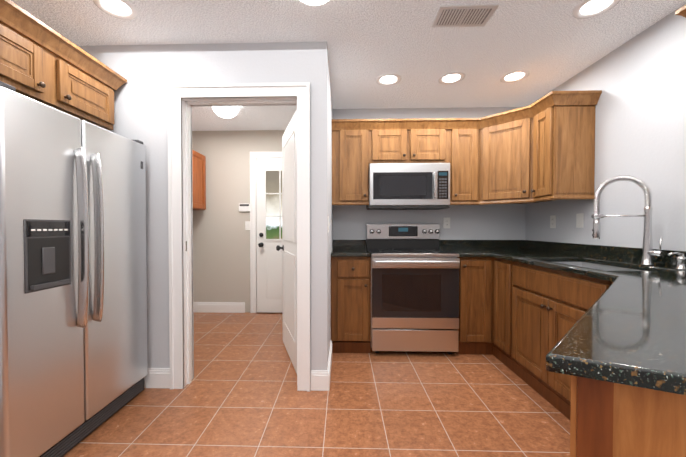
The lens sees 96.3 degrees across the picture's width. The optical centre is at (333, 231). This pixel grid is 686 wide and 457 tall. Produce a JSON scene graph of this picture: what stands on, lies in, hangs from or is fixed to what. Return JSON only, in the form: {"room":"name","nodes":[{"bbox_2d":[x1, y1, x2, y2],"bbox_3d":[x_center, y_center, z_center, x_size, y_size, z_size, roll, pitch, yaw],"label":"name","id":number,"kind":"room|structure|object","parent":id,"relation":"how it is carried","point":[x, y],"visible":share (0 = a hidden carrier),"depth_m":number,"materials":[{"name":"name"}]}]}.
{"room":"kitchen","nodes":[
{"label":"kitchen","id":0,"kind":"room"},
{"bbox_2d":[78,42,309,367],"bbox_3d":[-1.124,-0.103,2.180,1.920,2.400,0.060,0,1,2],"label":"wall","id":1,"kind":"structure","parent":0,"point":[149,73],"depth_m":2.14,"materials":[{"name":"grey paint"}]},
{"bbox_2d":[144,340,331,390],"bbox_3d":[-0.674,1.026,2.437,1.306,0.135,0.596,0,1,2],"label":"baseboard","id":2,"kind":"structure","parent":1,"relation":"attached to","point":[160,378],"depth_m":2.15,"materials":[{"name":"white wood"}]},
{"bbox_2d":[167,82,309,390],"bbox_3d":[-0.650,0.041,2.199,0.981,2.113,0.176,0,1,2],"label":"door frame","id":3,"kind":"structure","parent":1,"relation":"attached to","point":[178,93],"depth_m":2.12,"materials":[{"name":"white wood"}]},
{"bbox_2d":[192,130,284,311],"bbox_3d":[-1.069,-0.133,4.109,1.920,2.400,0.120,0,1,2],"label":"wall","id":4,"kind":"structure","parent":0,"point":[221,253],"depth_m":4.06,"materials":[{"name":"beige paint"}]},
{"bbox_2d":[193,302,244,312],"bbox_3d":[-1.588,1.000,4.073,0.825,0.135,0.016,0,1,2],"label":"baseboard","id":5,"kind":"structure","parent":4,"relation":"attached to","point":[227,307],"depth_m":4.05,"materials":[{"name":"white wood"}]},
{"bbox_2d":[239,204,249,211],"bbox_3d":[-1.171,-0.320,4.037,0.150,0.105,0.024,0,1,2],"label":"keypad","id":6,"kind":"object","parent":4,"relation":"attached to","point":[244,207],"visible":0.98,"depth_m":4.03,"materials":[{"name":"white plastic"}]},
{"bbox_2d":[245,221,249,229],"bbox_3d":[-1.131,-0.082,4.044,0.072,0.116,0.014,0,1,2],"label":"light switch","id":7,"kind":"object","parent":4,"relation":"attached to","point":[247,225],"visible":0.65,"depth_m":4.04,"materials":[{"name":"white plastic"}]},
{"bbox_2d":[250,152,281,312],"bbox_3d":[-0.606,0.011,4.025,0.980,2.115,0.026,0,1,2],"label":"door frame","id":8,"kind":"structure","parent":4,"relation":"attached to","point":[253,280],"depth_m":4.03,"materials":[{"name":"white wood"}]},
{"bbox_2d":[256,158,282,313],"bbox_3d":[-0.607,0.054,3.988,0.810,2.030,0.098,0,1,2],"label":"exterior door","id":9,"kind":"structure","parent":4,"relation":"in","point":[269,229],"depth_m":4.02,"materials":[{"name":"white painted wood"},{"name":"glass"},{"name":"black metal"}]},
{"bbox_2d":[310,42,318,388],"bbox_3d":[-0.106,-0.118,3.131,0.060,2.400,2.020,0,1,2],"label":"wall","id":10,"kind":"structure","parent":0,"point":[314,285],"depth_m":2.12,"materials":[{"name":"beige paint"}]},
{"bbox_2d":[276,109,296,372],"bbox_3d":[-0.383,0.078,2.634,0.351,2.000,0.760,0,1,2],"label":"interior door","id":11,"kind":"structure","parent":10,"relation":"in","point":[289,211],"depth_m":2.57,"materials":[{"name":"white wood"}]},
{"bbox_2d":[63,312,569,456],"bbox_3d":[-0.068,1.154,1.164,4.330,0.080,5.990,0,1,2],"label":"floor","id":12,"kind":"structure","parent":0,"point":[239,395],"depth_m":1.91,"materials":[{"name":"tile"}]},
{"bbox_2d":[0,81,147,456],"bbox_3d":[-1.653,0.250,1.673,0.851,1.710,0.895,0,1,2],"label":"refrigerator","id":13,"kind":"object","parent":12,"relation":"on","point":[73,321],"visible":1,"depth_m":1.49,"materials":[{"name":"grey metal"}]},
{"bbox_2d":[331,257,370,352],"bbox_3d":[0.162,0.650,3.028,0.356,0.868,0.591,0,1,2],"label":"base cabinet","id":14,"kind":"object","parent":12,"relation":"on","point":[350,276],"depth_m":2.74,"materials":[{"name":"brown wood"}]},
{"bbox_2d":[331,240,370,256],"bbox_3d":[0.161,0.153,3.009,0.356,0.126,0.612,0,1,2],"label":"countertop","id":15,"kind":"structure","parent":14,"relation":"on","point":[341,248],"depth_m":3.17,"materials":[{"name":"stone"}]},
{"bbox_2d":[366,224,459,353],"bbox_3d":[0.719,0.503,2.956,0.760,1.165,0.696,0,1,2],"label":"range","id":16,"kind":"object","parent":12,"relation":"on","point":[414,288],"visible":1,"depth_m":2.67,"materials":[{"name":"silver metal"}]},
{"bbox_2d":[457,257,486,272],"bbox_3d":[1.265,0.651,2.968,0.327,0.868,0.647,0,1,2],"label":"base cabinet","id":17,"kind":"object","parent":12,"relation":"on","point":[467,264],"depth_m":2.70,"materials":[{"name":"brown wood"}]},
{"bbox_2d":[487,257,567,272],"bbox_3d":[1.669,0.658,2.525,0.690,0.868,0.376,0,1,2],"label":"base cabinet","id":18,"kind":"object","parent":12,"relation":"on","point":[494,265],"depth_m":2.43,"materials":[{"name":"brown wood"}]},
{"bbox_2d":[439,240,486,256],"bbox_3d":[1.233,0.153,2.979,0.261,0.126,0.612,0,1,2],"label":"countertop","id":19,"kind":"structure","parent":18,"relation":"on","point":[465,248],"depth_m":3.26,"materials":[{"name":"stone"}]},
{"bbox_2d":[455,273,685,456],"bbox_3d":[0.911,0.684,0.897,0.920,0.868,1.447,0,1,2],"label":"base cabinet","id":20,"kind":"object","parent":12,"relation":"on","point":[518,319],"depth_m":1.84,"materials":[{"name":"brown wood"}]},
{"bbox_2d":[487,240,685,283],"bbox_3d":[1.659,0.270,1.690,0.664,0.320,3.167,0,1,2],"label":"countertop","id":21,"kind":"structure","parent":20,"relation":"on","point":[545,254],"depth_m":2.23,"materials":[{"name":"stone"}]},
{"bbox_2d":[591,175,665,265],"bbox_3d":[1.793,-0.075,1.880,0.293,0.552,0.204,0,1,2],"label":"faucet","id":22,"kind":"object","parent":21,"relation":"on","point":[648,252],"visible":1,"depth_m":1.87,"materials":[{"name":"silver metal"}]},
{"bbox_2d":[668,252,685,269],"bbox_3d":[1.885,0.157,1.683,0.095,0.094,0.048,0,1,2],"label":"soap dispenser","id":23,"kind":"object","parent":21,"relation":"on","point":[681,261],"visible":1,"depth_m":1.68,"materials":[{"name":"silver metal"}]},
{"bbox_2d":[546,268,685,394],"bbox_3d":[0.852,0.233,0.891,0.905,0.031,1.525,0,1,2],"label":"countertop","id":24,"kind":"structure","parent":20,"relation":"on","point":[628,327],"depth_m":0.64,"materials":[{"name":"stone"}]},
{"bbox_2d":[318,42,332,369],"bbox_3d":[-0.046,-0.118,3.130,0.060,2.400,2.020,0,1,2],"label":"wall","id":25,"kind":"structure","parent":0,"point":[325,118],"depth_m":2.13,"materials":[{"name":"grey paint"}]},
{"bbox_2d":[11,0,685,130],"bbox_3d":[-0.068,-1.336,1.125,4.330,0.100,5.990,0,1,2],"label":"ceiling","id":26,"kind":"structure","parent":0,"point":[549,45],"depth_m":2.05,"materials":[{"name":"white paint"}]},
{"bbox_2d":[93,0,137,19],"bbox_3d":[-1.250,-1.290,1.764,0.216,0.011,0.216,0,1,2],"label":"recessed light","id":27,"kind":"object","parent":26,"relation":"in","point":[124,9],"visible":1,"depth_m":1.77,"materials":[{"name":"white"}]},
{"bbox_2d":[212,106,238,118],"bbox_3d":[-1.133,-1.259,3.222,0.270,0.119,0.270,0,1,2],"label":"light","id":28,"kind":"object","parent":26,"relation":"attached to","point":[227,112],"visible":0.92,"depth_m":3.16,"materials":[{"name":"white glass"}]},
{"bbox_2d":[300,0,328,5],"bbox_3d":[-0.100,-1.235,1.553,0.260,0.114,0.260,0,1,2],"label":"light","id":29,"kind":"object","parent":26,"relation":"attached to","point":[314,2],"visible":1,"depth_m":1.59,"materials":[{"name":"white glass"}]},
{"bbox_2d":[376,73,400,85],"bbox_3d":[0.470,-1.304,2.636,0.216,0.011,0.216,0,1,2],"label":"recessed light","id":30,"kind":"object","parent":26,"relation":"in","point":[387,79],"visible":1,"depth_m":2.62,"materials":[{"name":"white"}]},
{"bbox_2d":[438,72,464,83],"bbox_3d":[1.000,-1.304,2.611,0.216,0.011,0.216,0,1,2],"label":"recessed light","id":31,"kind":"object","parent":26,"relation":"in","point":[451,78],"visible":0.98,"depth_m":2.60,"materials":[{"name":"white"}]},
{"bbox_2d":[431,4,498,26],"bbox_3d":[0.778,-1.291,1.842,0.330,0.012,0.185,0,1,2],"label":"ceiling vent","id":32,"kind":"object","parent":26,"relation":"in","point":[463,15],"visible":1,"depth_m":1.83,"materials":[{"name":"white metal"}]},
{"bbox_2d":[500,70,529,82],"bbox_3d":[1.519,-1.303,2.581,0.216,0.011,0.216,0,1,2],"label":"recessed light","id":33,"kind":"object","parent":26,"relation":"in","point":[514,76],"visible":1,"depth_m":2.57,"materials":[{"name":"white"}]},
{"bbox_2d":[572,0,619,18],"bbox_3d":[1.501,-1.290,1.756,0.216,0.011,0.216,0,1,2],"label":"recessed light","id":34,"kind":"object","parent":26,"relation":"in","point":[584,9],"visible":1,"depth_m":1.77,"materials":[{"name":"white"}]},
{"bbox_2d":[333,107,525,239],"bbox_3d":[1.015,-0.121,3.350,2.050,2.400,0.120,0,1,2],"label":"wall","id":35,"kind":"structure","parent":0,"point":[489,222],"depth_m":3.28,"materials":[{"name":"grey paint"}]},
{"bbox_2d":[332,126,371,204],"bbox_3d":[0.165,-0.648,3.128,0.356,0.710,0.348,0,1,2],"label":"upper cabinet","id":36,"kind":"object","parent":35,"relation":"attached to","point":[351,145],"depth_m":2.96,"materials":[{"name":"brown wood"}]},
{"bbox_2d":[372,126,447,162],"bbox_3d":[0.724,-0.832,3.109,0.762,0.340,0.348,0,1,2],"label":"upper cabinet","id":37,"kind":"object","parent":35,"relation":"attached to","point":[390,144],"depth_m":2.94,"materials":[{"name":"brown wood"}]},
{"bbox_2d":[366,163,449,209],"bbox_3d":[0.723,-0.441,3.073,0.756,0.422,0.431,0,1,2],"label":"microwave","id":38,"kind":"object","parent":37,"relation":"attached to","point":[409,186],"visible":1,"depth_m":2.89,"materials":[{"name":"grey metal"}]},
{"bbox_2d":[443,218,449,227],"bbox_3d":[1.208,-0.095,3.280,0.072,0.116,0.008,0,1,2],"label":"outlet","id":39,"kind":"object","parent":35,"relation":"attached to","point":[446,222],"visible":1,"depth_m":3.28,"materials":[{"name":"white plastic"}]},
{"bbox_2d":[448,122,483,204],"bbox_3d":[1.284,-0.647,3.068,0.361,0.710,0.404,0,1,2],"label":"upper cabinet","id":40,"kind":"object","parent":35,"relation":"attached to","point":[465,139],"depth_m":2.93,"materials":[{"name":"brown wood"}]},
{"bbox_2d":[525,3,685,250],"bbox_3d":[2.027,-0.080,0.735,0.120,2.400,5.290,0,1,2],"label":"wall","id":41,"kind":"structure","parent":0,"point":[639,80],"depth_m":2.03,"materials":[{"name":"grey paint"}]},
{"bbox_2d":[484,110,575,204],"bbox_3d":[1.712,-0.644,2.900,0.627,0.710,0.715,0,1,2],"label":"upper cabinet","id":42,"kind":"object","parent":41,"relation":"attached to","point":[505,133],"depth_m":2.75,"materials":[{"name":"brown wood"}]},
{"bbox_2d":[550,215,555,227],"bbox_3d":[2.022,-0.093,2.831,0.008,0.116,0.072,0,1,2],"label":"outlet","id":43,"kind":"object","parent":41,"relation":"attached to","point":[553,221],"visible":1,"depth_m":2.82,"materials":[{"name":"white plastic"}]},
{"bbox_2d":[528,98,598,197],"bbox_3d":[1.822,-0.638,2.517,0.385,0.710,0.308,0,1,2],"label":"upper cabinet","id":44,"kind":"object","parent":41,"relation":"attached to","point":[542,149],"depth_m":2.37,"materials":[{"name":"brown wood"}]},
{"bbox_2d":[576,213,583,227],"bbox_3d":[2.010,-0.093,2.511,0.014,0.116,0.072,0,1,2],"label":"light switch","id":45,"kind":"object","parent":41,"relation":"attached to","point":[579,219],"visible":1,"depth_m":2.51,"materials":[{"name":"white plastic"}]},
{"bbox_2d":[675,5,685,17],"bbox_3d":[1.787,-0.633,0.942,0.365,0.810,1.028,0,1,2],"label":"upper cabinet","id":46,"kind":"object","parent":41,"relation":"attached to","point":[681,11],"visible":1,"depth_m":1.43,"materials":[{"name":"brown wood"}]},
{"bbox_3d":[-2.200,-0.071,0.195,0.120,2.400,3.970,0,1,2],"label":"wall","id":47,"kind":"structure","parent":0,"visible":0},
{"bbox_2d":[0,0,126,129],"bbox_3d":[-1.773,-0.867,1.642,0.645,0.365,1.013,0,1,2],"label":"upper cabinet","id":48,"kind":"object","parent":47,"relation":"attached to","point":[42,62],"visible":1,"depth_m":1.64,"materials":[{"name":"brown wood"}]},
{"bbox_3d":[-2.115,-0.119,3.188,0.120,2.400,2.020,0,1,2],"label":"wall","id":49,"kind":"structure","parent":0,"visible":0},
{"bbox_2d":[192,150,205,209],"bbox_3d":[-1.859,-0.629,3.508,0.368,0.710,0.990,0,1,2],"label":"wall cabinet","id":50,"kind":"object","parent":49,"relation":"attached to","point":[199,178],"visible":0.27,"depth_m":3.81,"materials":[{"name":"brown wood"}]}
]}

